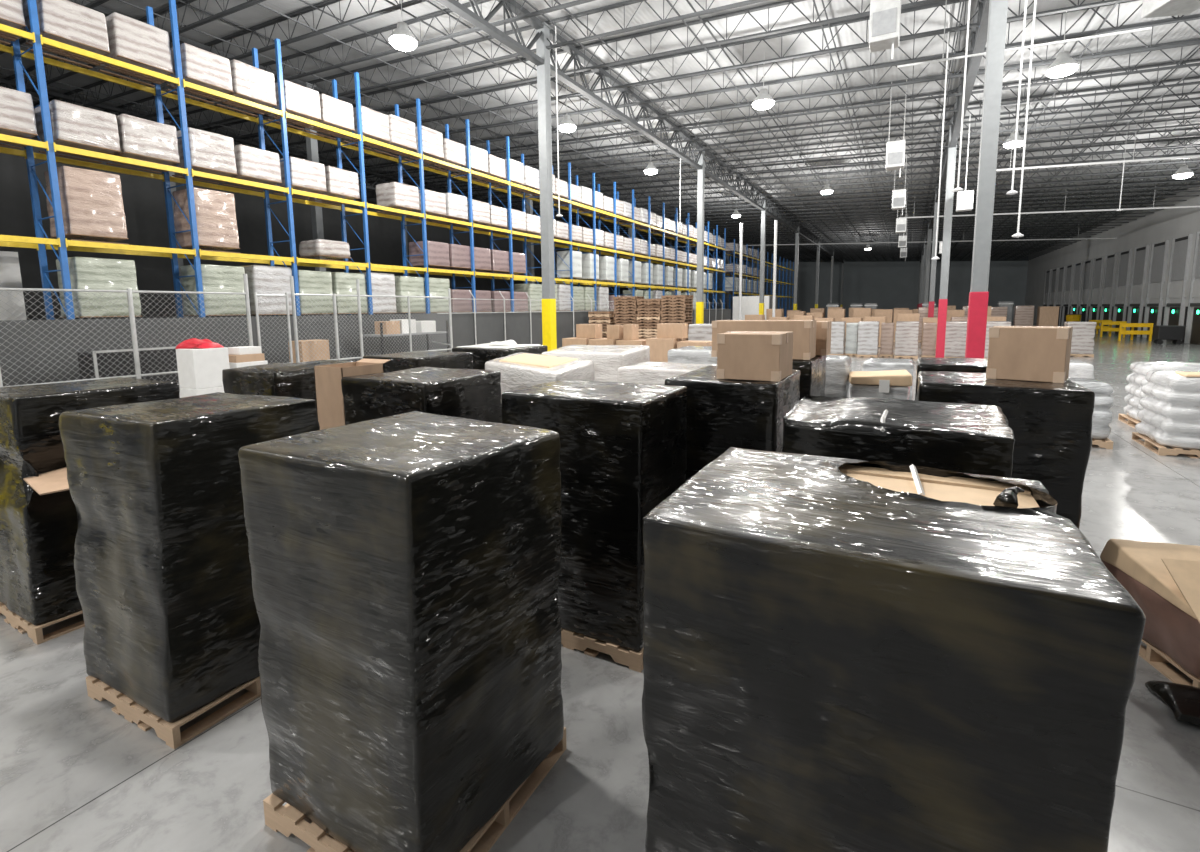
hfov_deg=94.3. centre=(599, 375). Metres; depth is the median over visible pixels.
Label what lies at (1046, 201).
joist
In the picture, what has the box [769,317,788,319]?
load
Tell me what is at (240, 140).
girder
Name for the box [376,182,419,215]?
load
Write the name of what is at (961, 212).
joist
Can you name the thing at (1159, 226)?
wall
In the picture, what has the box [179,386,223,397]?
carton
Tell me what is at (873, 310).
load
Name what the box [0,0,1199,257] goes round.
ceiling
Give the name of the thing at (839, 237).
joist
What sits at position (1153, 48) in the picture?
joist
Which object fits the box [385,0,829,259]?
roof bridging
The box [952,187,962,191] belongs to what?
cup
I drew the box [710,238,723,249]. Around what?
load
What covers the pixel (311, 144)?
column
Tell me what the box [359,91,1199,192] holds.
joist
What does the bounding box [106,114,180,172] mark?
load
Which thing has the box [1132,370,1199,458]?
load
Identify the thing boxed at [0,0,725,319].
rack
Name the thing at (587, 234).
load
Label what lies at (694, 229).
load
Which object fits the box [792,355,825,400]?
load
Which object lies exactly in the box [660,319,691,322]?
wooden pallet
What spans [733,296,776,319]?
box
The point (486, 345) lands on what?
plastic sheet
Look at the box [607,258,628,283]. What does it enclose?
load
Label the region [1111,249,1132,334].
door
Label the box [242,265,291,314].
goods
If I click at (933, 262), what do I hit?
column
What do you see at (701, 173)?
column
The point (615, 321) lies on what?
wooden pallet
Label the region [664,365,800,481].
load
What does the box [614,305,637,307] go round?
wooden pallet
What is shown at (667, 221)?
load
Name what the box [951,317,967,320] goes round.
load
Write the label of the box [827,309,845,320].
load
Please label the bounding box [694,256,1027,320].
wall
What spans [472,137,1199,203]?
joist
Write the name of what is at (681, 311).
wooden pallet
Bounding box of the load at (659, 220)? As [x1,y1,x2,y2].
[644,215,662,230]
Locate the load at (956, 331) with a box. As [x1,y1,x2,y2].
[944,321,966,357]
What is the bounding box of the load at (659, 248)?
[646,244,662,259]
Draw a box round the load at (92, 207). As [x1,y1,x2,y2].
[44,166,128,244]
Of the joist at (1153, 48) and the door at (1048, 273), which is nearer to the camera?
the joist at (1153, 48)
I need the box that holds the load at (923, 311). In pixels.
[918,307,937,341]
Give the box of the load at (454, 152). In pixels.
[427,138,465,171]
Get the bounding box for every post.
[739,223,742,319]
[772,220,777,316]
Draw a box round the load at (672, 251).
[658,248,674,262]
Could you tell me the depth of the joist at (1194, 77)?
24.63 m
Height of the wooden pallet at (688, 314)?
0.140 m
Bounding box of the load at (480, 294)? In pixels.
[471,290,491,311]
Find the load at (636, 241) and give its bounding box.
[623,238,639,255]
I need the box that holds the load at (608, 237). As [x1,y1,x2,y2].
[591,232,613,250]
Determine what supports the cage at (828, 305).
on the floor
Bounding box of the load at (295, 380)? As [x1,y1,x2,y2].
[222,360,352,409]
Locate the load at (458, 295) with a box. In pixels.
[441,289,471,312]
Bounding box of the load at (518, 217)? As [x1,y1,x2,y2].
[494,209,525,234]
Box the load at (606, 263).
[592,256,614,282]
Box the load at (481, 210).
[455,199,490,228]
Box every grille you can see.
[872,7,896,36]
[887,151,902,164]
[893,197,903,206]
[897,224,904,230]
[899,241,905,245]
[959,197,970,207]
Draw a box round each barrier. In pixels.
[1089,320,1111,334]
[1100,321,1126,336]
[1118,323,1153,340]
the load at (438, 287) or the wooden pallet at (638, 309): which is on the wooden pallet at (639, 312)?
the wooden pallet at (638, 309)
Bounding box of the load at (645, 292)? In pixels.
[643,290,652,298]
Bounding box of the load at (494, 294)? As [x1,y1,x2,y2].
[491,291,510,311]
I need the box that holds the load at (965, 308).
[962,306,967,316]
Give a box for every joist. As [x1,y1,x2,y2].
[0,0,108,54]
[0,0,265,92]
[33,0,427,106]
[103,0,595,118]
[164,0,767,130]
[265,0,1199,158]
[289,14,1199,164]
[320,38,1199,170]
[344,58,1199,177]
[358,76,1199,185]
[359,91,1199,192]
[367,105,1199,197]
[427,117,1199,195]
[456,127,1199,199]
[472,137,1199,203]
[485,146,1199,207]
[500,154,1199,210]
[518,163,1199,212]
[533,167,1199,215]
[536,173,1199,218]
[537,178,1199,221]
[556,184,1199,223]
[556,189,1187,225]
[563,194,1175,227]
[572,198,1164,229]
[581,203,1154,231]
[589,207,1144,233]
[620,210,1137,235]
[620,214,1128,237]
[627,219,1114,239]
[636,222,1108,241]
[638,216,1120,238]
[645,227,1096,244]
[647,225,1101,242]
[651,233,1081,247]
[652,229,1091,245]
[660,231,1086,246]
[666,235,1076,247]
[678,237,1072,250]
[678,240,1067,251]
[680,241,1049,251]
[691,242,1060,252]
[704,250,1041,258]
[706,244,1056,253]
[706,245,1043,254]
[706,248,1046,256]
[706,249,1043,257]
[709,246,1050,255]
[712,251,1038,258]
[715,253,1035,259]
[725,254,1033,260]
[729,256,1028,261]
[735,255,1030,260]
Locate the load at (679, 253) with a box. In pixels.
[668,250,681,263]
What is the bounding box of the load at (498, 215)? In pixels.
[476,205,506,231]
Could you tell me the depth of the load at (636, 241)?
35.70 m
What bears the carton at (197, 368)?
on the carton at (184, 392)
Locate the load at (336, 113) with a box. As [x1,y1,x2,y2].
[304,93,354,139]
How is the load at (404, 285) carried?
on the rack at (39, 242)
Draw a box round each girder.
[0,78,156,121]
[68,0,305,86]
[170,121,397,190]
[314,86,527,165]
[405,180,522,210]
[436,0,543,65]
[533,212,596,228]
[536,168,629,202]
[549,29,702,169]
[600,229,646,240]
[636,205,685,223]
[705,151,764,210]
[756,249,773,262]
[766,196,797,232]
[799,223,818,246]
[820,238,833,255]
[834,248,843,262]
[925,219,928,244]
[929,188,935,228]
[936,126,949,201]
[949,0,989,147]
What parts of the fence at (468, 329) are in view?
post, post, panel, post, rail, rail, post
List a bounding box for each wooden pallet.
[588,311,612,313]
[588,314,614,316]
[589,317,613,319]
[589,320,613,322]
[589,323,614,325]
[613,296,643,299]
[613,311,637,313]
[614,299,636,302]
[614,302,641,304]
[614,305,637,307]
[614,308,636,310]
[614,317,636,319]
[614,320,636,322]
[615,314,636,316]
[615,322,636,324]
[637,299,660,301]
[637,302,660,304]
[637,308,660,310]
[637,314,660,316]
[637,317,660,319]
[637,320,659,322]
[637,323,659,325]
[638,305,660,307]
[638,311,660,313]
[639,325,656,328]
[639,328,656,331]
[639,331,656,334]
[639,334,656,337]
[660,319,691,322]
[661,295,692,298]
[661,298,692,301]
[661,301,692,304]
[661,304,692,307]
[661,307,692,310]
[661,310,692,313]
[661,313,691,316]
[661,316,692,319]
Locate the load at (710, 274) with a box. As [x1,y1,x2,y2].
[703,273,712,289]
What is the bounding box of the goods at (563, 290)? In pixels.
[555,284,570,310]
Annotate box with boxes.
[228,353,264,362]
[288,339,329,362]
[374,321,399,334]
[390,319,415,333]
[416,321,435,332]
[562,337,593,346]
[576,324,601,337]
[588,338,622,344]
[607,325,622,338]
[616,339,645,344]
[623,324,638,339]
[646,337,682,360]
[657,323,687,338]
[677,340,711,347]
[711,320,816,359]
[716,331,792,381]
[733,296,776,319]
[816,321,831,355]
[986,326,1072,382]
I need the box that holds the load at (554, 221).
[527,219,555,240]
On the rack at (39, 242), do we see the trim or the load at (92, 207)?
the load at (92, 207)
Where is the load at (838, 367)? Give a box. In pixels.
[825,355,851,397]
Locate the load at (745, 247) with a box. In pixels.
[735,245,746,255]
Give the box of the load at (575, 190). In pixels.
[555,184,580,206]
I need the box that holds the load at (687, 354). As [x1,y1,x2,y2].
[667,346,716,364]
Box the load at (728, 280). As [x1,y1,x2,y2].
[725,277,736,292]
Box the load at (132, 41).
[98,12,173,86]
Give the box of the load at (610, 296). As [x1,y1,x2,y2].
[609,295,620,309]
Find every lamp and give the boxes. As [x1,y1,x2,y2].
[388,0,417,50]
[558,85,576,132]
[644,162,657,174]
[731,197,740,217]
[752,51,774,109]
[820,163,832,194]
[1003,100,1023,147]
[1045,4,1079,77]
[1172,140,1193,178]
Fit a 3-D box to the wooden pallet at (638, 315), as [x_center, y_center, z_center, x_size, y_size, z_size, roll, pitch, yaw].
[2.556,-2.954,27.073,1.200,0.140,1.000,3,8,28]
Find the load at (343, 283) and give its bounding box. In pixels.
[331,272,367,313]
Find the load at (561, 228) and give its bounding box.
[554,221,568,242]
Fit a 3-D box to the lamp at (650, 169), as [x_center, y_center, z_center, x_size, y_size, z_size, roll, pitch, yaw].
[2.682,-11.618,29.380,0.770,1.876,0.770,3,8,29]
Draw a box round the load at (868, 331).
[857,321,879,357]
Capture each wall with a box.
[0,136,683,319]
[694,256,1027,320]
[1025,187,1199,342]
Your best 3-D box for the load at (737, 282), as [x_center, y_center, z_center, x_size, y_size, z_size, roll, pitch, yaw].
[13.777,-9.344,57.388,1.015,1.509,1.019,3,8,29]
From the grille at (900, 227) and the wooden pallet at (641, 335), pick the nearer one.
the wooden pallet at (641, 335)
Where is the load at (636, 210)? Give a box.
[620,207,639,223]
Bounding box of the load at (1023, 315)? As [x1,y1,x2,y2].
[1013,306,1033,325]
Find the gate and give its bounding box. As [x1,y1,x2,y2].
[254,292,292,362]
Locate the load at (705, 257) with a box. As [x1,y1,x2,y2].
[692,256,707,267]
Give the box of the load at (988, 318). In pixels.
[987,317,1005,320]
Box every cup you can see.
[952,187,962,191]
[1006,190,1017,194]
[1012,233,1023,237]
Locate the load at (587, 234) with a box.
[573,227,592,246]
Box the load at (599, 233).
[583,229,603,249]
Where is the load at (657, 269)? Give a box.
[645,265,662,286]
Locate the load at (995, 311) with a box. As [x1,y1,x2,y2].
[991,307,1007,320]
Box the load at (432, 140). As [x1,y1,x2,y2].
[404,125,443,165]
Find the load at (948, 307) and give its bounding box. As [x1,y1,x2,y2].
[947,306,955,309]
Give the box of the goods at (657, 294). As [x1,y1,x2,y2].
[648,290,662,298]
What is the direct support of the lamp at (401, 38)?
hanging from the ceiling
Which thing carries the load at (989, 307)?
on the floor
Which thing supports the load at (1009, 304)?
on the floor
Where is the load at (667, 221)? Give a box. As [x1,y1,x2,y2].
[652,217,669,232]
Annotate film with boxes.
[1145,680,1199,725]
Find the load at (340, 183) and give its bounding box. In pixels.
[311,166,359,205]
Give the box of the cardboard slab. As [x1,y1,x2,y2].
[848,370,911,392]
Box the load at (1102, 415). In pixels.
[1068,378,1113,448]
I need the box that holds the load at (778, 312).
[766,309,783,319]
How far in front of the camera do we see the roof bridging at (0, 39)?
23.83 m
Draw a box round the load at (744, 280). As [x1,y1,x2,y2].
[743,279,745,291]
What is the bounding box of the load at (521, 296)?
[510,292,527,311]
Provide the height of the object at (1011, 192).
5.898 m
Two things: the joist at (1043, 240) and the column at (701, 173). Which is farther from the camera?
the joist at (1043, 240)
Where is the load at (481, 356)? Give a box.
[452,345,547,369]
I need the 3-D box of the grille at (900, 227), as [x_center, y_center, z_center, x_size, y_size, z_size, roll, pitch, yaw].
[20.377,-10.053,37.699,0.496,0.428,0.015,3,8,29]
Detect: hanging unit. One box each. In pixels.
[869,0,900,59]
[886,79,906,176]
[892,142,907,214]
[896,183,907,237]
[898,211,907,251]
[900,230,907,260]
[939,241,942,253]
[956,114,973,211]
[1141,0,1199,17]
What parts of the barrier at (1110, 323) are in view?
rail, rail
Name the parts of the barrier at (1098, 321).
rail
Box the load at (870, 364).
[861,358,914,399]
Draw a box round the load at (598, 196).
[579,191,602,212]
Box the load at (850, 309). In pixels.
[849,308,853,316]
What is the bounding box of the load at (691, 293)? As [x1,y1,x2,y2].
[683,292,696,308]
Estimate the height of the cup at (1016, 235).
0.090 m
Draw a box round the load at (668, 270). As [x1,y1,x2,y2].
[656,266,672,285]
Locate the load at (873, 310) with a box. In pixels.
[871,309,877,316]
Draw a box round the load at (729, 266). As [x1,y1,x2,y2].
[725,264,736,273]
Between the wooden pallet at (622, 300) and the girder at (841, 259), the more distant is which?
the girder at (841, 259)
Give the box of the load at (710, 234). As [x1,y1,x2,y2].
[704,233,711,245]
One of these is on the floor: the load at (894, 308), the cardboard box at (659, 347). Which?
the load at (894, 308)
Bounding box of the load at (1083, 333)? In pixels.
[1064,321,1096,356]
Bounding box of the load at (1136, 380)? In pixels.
[1118,361,1199,427]
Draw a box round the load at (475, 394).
[341,367,501,424]
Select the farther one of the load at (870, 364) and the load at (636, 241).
the load at (636, 241)
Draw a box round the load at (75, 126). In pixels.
[34,100,120,163]
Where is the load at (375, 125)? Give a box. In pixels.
[343,106,389,149]
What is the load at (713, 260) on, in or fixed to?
on the rack at (39, 242)
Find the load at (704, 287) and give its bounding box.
[691,272,705,288]
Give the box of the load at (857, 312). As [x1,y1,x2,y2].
[853,308,871,320]
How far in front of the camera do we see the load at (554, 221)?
27.37 m
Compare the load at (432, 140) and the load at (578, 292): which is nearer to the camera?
the load at (432, 140)
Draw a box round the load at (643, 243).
[629,239,647,256]
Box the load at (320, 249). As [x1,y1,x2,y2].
[299,239,350,261]
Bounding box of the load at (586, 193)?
[567,186,591,209]
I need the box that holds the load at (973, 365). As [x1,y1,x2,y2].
[915,357,987,400]
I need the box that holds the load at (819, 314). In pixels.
[806,312,823,317]
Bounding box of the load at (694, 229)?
[683,227,696,241]
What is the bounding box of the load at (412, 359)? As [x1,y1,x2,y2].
[363,351,472,372]
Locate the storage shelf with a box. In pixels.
[363,321,448,353]
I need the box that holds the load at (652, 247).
[640,244,655,258]
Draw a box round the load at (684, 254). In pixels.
[675,251,686,264]
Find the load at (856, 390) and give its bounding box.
[849,384,909,399]
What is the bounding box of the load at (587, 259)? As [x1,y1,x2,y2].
[575,253,599,281]
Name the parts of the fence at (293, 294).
post, panel, rail, rail, post, panel, post, panel, rail, post, panel, post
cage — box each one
[827,304,839,315]
[850,304,862,307]
[864,303,877,308]
[922,302,935,306]
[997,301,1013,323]
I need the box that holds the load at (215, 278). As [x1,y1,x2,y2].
[180,264,246,315]
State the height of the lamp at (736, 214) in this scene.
1.876 m
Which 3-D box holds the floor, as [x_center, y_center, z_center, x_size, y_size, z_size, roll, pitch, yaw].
[13.280,-3.179,48.606,56.300,0.200,126.000,3,8,29]
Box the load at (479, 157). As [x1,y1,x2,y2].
[453,145,488,178]
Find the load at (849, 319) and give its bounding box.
[841,317,862,341]
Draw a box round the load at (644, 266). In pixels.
[635,263,652,285]
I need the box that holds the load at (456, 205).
[430,193,468,224]
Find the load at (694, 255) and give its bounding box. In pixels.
[685,254,696,266]
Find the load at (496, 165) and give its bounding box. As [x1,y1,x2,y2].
[472,154,505,183]
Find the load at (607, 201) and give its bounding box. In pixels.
[590,196,612,215]
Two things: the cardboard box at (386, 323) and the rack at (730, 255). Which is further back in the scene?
the rack at (730, 255)
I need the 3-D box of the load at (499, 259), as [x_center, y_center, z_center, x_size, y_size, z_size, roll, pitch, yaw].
[-4.674,-4.922,24.201,1.006,1.010,1.120,3,8,29]
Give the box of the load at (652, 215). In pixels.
[638,212,655,228]
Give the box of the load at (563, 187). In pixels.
[553,178,567,201]
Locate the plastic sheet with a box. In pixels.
[457,343,539,348]
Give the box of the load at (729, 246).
[726,243,736,252]
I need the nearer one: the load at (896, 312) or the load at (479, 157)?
the load at (479, 157)
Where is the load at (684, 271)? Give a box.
[677,269,690,287]
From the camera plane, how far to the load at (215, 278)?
14.23 m
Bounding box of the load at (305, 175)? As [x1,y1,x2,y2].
[273,156,326,198]
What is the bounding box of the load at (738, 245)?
[728,243,739,253]
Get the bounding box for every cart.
[77,347,178,382]
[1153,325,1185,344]
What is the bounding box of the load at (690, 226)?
[680,225,693,239]
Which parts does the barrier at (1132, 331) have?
leg, rail, rail, leg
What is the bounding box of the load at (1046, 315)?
[1036,306,1058,325]
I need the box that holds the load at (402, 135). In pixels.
[373,114,416,157]
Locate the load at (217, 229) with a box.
[173,187,239,252]
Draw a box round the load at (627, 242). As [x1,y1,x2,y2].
[612,237,631,254]
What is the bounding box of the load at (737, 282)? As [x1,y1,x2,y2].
[728,278,738,292]
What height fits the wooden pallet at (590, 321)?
0.140 m
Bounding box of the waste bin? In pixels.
[1066,314,1081,321]
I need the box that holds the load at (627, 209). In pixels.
[610,201,631,221]
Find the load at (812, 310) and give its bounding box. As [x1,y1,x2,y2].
[810,308,824,317]
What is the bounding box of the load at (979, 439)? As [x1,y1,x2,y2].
[782,394,1014,477]
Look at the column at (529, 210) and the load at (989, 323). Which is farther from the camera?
the column at (529, 210)
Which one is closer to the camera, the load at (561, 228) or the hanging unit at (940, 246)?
the load at (561, 228)
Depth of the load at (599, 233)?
31.43 m
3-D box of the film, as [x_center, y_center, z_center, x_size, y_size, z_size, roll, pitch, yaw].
[4.007,2.156,3.484,0.768,0.148,0.547,3,8,29]
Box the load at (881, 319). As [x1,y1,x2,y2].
[865,316,885,346]
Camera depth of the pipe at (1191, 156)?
25.39 m
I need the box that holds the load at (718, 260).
[709,258,719,270]
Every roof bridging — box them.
[0,39,750,259]
[0,67,739,261]
[0,73,704,253]
[118,0,791,260]
[249,0,808,257]
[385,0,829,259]
[523,0,850,259]
[666,0,872,258]
[813,0,893,256]
[918,0,964,253]
[941,0,1117,258]
[966,45,1199,258]
[991,125,1199,258]
[1020,169,1199,257]
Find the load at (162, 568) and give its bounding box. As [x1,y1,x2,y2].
[58,392,319,749]
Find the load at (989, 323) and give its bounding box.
[984,321,1010,358]
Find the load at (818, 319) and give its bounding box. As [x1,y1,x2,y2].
[814,318,834,320]
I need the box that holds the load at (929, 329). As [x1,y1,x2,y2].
[921,323,936,357]
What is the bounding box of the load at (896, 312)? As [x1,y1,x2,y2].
[894,310,912,341]
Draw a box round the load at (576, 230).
[556,225,581,244]
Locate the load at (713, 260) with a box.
[704,258,715,269]
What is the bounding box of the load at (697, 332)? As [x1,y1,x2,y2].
[688,324,711,340]
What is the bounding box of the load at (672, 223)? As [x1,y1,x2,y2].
[658,220,675,234]
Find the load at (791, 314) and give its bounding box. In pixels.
[788,311,805,319]
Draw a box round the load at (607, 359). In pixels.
[542,345,649,381]
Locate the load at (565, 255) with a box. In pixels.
[557,250,581,279]
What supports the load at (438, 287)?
on the rack at (39, 242)
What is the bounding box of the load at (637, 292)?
[623,290,642,295]
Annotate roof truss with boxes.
[205,0,945,138]
[235,0,1130,148]
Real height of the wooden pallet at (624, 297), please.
0.140 m
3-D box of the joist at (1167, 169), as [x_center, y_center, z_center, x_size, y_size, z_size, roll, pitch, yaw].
[9.810,-13.637,41.264,56.113,3.304,0.130,3,8,29]
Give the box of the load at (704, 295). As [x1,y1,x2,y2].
[703,294,705,308]
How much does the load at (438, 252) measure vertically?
1.010 m
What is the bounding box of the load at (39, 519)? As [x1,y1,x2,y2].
[0,377,179,644]
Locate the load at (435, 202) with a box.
[408,189,446,220]
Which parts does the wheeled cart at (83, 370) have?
edge rail, edge rail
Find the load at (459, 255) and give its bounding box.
[438,244,470,271]
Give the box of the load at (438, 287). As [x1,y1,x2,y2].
[423,278,449,312]
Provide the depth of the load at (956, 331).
27.21 m
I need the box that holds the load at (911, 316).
[897,313,919,320]
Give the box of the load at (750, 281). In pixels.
[742,280,751,293]
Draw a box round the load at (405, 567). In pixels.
[238,411,566,851]
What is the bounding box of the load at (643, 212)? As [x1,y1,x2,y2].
[628,208,647,225]
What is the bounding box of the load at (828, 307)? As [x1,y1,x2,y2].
[828,307,842,308]
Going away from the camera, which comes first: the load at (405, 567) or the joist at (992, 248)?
the load at (405, 567)
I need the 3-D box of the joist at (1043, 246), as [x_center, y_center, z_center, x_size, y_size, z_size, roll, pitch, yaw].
[35.547,-19.468,87.659,56.113,3.304,0.130,3,8,29]
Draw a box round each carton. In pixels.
[176,347,229,388]
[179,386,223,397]
[228,346,260,354]
[229,360,267,368]
[314,358,389,429]
[1100,539,1199,687]
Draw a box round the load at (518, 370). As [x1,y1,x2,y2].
[485,352,594,394]
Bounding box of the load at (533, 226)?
[512,213,540,237]
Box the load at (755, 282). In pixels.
[754,281,756,292]
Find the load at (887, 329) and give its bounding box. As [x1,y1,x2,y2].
[880,323,894,356]
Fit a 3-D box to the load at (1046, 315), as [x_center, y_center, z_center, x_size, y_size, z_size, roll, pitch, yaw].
[35.799,-4.321,44.598,1.220,2.494,1.020,3,8,29]
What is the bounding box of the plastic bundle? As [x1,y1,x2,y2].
[489,340,516,345]
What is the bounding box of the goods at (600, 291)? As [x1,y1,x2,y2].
[596,287,608,309]
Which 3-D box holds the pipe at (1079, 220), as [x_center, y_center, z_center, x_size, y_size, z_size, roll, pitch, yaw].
[27.554,-15.370,61.014,44.255,3.752,0.111,3,8,29]
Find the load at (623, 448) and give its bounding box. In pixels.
[501,380,686,672]
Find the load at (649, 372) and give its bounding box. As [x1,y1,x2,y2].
[617,361,716,384]
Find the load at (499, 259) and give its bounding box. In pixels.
[476,249,509,274]
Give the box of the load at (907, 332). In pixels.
[894,321,919,358]
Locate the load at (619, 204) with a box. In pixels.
[601,199,623,218]
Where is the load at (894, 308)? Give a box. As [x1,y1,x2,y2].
[893,308,908,322]
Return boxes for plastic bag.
[175,338,223,348]
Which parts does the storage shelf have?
leg, leg, leg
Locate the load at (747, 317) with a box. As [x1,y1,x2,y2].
[745,315,764,319]
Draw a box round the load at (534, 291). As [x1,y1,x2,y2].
[514,284,541,310]
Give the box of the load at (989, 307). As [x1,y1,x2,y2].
[987,306,991,316]
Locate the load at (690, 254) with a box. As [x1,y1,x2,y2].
[680,253,692,265]
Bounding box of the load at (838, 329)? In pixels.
[828,321,845,355]
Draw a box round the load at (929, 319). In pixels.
[921,317,937,348]
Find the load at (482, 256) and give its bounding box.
[458,247,490,272]
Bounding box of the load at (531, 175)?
[511,166,539,193]
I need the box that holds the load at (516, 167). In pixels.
[493,159,523,189]
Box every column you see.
[164,119,188,317]
[305,82,328,314]
[401,179,410,313]
[522,210,528,311]
[526,165,534,311]
[536,22,556,350]
[628,223,632,289]
[696,146,705,323]
[725,240,728,308]
[759,195,766,314]
[793,221,799,309]
[815,238,819,307]
[830,249,833,303]
[840,260,843,306]
[917,263,920,308]
[919,248,923,306]
[921,242,926,306]
[924,218,931,302]
[928,185,939,316]
[935,120,956,357]
[965,0,1007,357]
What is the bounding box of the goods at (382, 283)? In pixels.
[360,272,396,313]
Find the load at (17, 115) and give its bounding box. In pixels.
[0,86,37,148]
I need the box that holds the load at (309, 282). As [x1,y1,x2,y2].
[297,270,332,313]
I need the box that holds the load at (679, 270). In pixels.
[666,268,682,286]
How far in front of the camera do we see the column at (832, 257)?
84.00 m
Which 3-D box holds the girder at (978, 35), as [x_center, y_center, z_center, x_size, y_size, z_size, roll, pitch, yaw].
[12.222,-10.056,18.443,0.260,1.220,15.315,3,8,29]
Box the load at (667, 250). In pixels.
[652,247,669,260]
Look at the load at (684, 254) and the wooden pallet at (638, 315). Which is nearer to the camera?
the wooden pallet at (638, 315)
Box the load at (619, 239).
[601,235,622,252]
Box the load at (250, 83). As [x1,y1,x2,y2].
[216,59,276,116]
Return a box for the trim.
[1024,280,1199,301]
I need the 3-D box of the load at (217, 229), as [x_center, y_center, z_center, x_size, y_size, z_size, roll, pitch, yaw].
[-10.113,-3.939,14.315,1.062,1.524,1.030,3,8,29]
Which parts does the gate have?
rail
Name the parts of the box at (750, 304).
panel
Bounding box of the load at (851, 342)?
[845,322,857,355]
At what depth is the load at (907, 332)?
28.21 m
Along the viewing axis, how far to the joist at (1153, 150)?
33.88 m
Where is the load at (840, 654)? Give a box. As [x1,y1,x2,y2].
[642,447,1145,851]
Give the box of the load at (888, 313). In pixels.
[874,309,892,322]
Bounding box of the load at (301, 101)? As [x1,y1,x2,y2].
[266,80,321,129]
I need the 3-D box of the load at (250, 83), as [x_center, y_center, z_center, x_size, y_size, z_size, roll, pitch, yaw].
[-9.530,-7.721,14.980,1.031,0.964,1.090,3,8,29]
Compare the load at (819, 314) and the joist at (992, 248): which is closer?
the load at (819, 314)
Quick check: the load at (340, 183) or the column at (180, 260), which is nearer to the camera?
the load at (340, 183)
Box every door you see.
[1043,270,1051,305]
[1049,268,1057,305]
[1055,266,1065,325]
[1060,264,1073,325]
[1069,262,1082,313]
[1078,259,1092,321]
[1087,256,1104,330]
[1098,253,1117,332]
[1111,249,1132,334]
[1125,245,1149,336]
[1140,240,1168,337]
[1161,234,1192,340]
[1182,232,1199,344]
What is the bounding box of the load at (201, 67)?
[166,43,232,103]
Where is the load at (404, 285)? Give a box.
[395,276,425,312]
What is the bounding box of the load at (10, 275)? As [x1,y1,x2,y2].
[0,251,26,319]
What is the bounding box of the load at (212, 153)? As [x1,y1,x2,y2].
[171,127,237,183]
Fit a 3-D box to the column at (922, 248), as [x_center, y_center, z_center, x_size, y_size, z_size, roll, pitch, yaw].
[45.371,-12.727,78.670,0.480,10.900,0.480,3,8,29]
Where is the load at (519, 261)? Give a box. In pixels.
[499,252,525,275]
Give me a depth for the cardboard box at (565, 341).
20.80 m
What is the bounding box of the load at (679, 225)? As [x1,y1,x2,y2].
[666,221,681,236]
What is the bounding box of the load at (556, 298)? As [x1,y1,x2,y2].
[555,285,557,310]
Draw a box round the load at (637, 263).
[621,261,640,284]
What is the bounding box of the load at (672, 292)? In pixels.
[665,291,680,307]
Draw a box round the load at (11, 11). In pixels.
[0,0,25,44]
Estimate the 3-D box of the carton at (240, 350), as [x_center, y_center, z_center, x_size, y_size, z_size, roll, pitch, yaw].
[-7.034,-0.508,11.029,0.406,0.143,0.420,3,8,29]
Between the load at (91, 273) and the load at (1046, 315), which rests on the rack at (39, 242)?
the load at (91, 273)
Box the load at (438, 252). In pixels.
[409,241,449,269]
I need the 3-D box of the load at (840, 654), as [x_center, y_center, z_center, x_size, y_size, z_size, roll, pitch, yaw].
[0.898,1.387,2.042,1.228,2.041,1.082,3,8,29]
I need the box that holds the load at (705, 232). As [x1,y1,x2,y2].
[694,231,707,243]
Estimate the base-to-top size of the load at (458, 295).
1.010 m
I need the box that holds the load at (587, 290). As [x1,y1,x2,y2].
[583,287,594,310]
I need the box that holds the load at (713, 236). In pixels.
[704,235,715,246]
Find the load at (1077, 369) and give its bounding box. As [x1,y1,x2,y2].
[1068,360,1093,378]
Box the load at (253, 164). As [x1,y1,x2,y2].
[222,144,281,191]
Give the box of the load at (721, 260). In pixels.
[717,259,723,269]
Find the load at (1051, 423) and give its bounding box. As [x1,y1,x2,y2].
[916,371,1094,528]
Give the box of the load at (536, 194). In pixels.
[527,174,554,198]
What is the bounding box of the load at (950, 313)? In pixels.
[946,310,964,320]
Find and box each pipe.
[668,220,1116,246]
[897,0,1151,67]
[899,185,1199,217]
[996,124,1199,170]
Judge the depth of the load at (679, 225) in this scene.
42.11 m
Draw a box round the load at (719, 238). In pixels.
[711,236,720,247]
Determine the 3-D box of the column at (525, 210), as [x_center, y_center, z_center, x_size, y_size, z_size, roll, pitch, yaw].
[-7.429,-10.161,55.650,0.480,12.478,0.480,3,8,29]
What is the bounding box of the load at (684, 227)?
[672,224,686,237]
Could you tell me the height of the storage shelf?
2.350 m
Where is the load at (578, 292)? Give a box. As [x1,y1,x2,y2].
[573,286,583,310]
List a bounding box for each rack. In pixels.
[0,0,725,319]
[722,239,793,319]
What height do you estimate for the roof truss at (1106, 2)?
3.304 m
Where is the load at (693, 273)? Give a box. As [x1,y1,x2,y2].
[685,271,696,287]
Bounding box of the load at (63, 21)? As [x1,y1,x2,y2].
[22,0,109,68]
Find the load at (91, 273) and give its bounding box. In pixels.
[56,257,141,317]
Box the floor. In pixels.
[0,321,1199,851]
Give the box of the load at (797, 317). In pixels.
[794,315,814,319]
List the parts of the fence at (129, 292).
post, panel, rail, rail, post, panel, post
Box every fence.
[0,274,252,387]
[0,290,731,385]
[290,276,452,362]

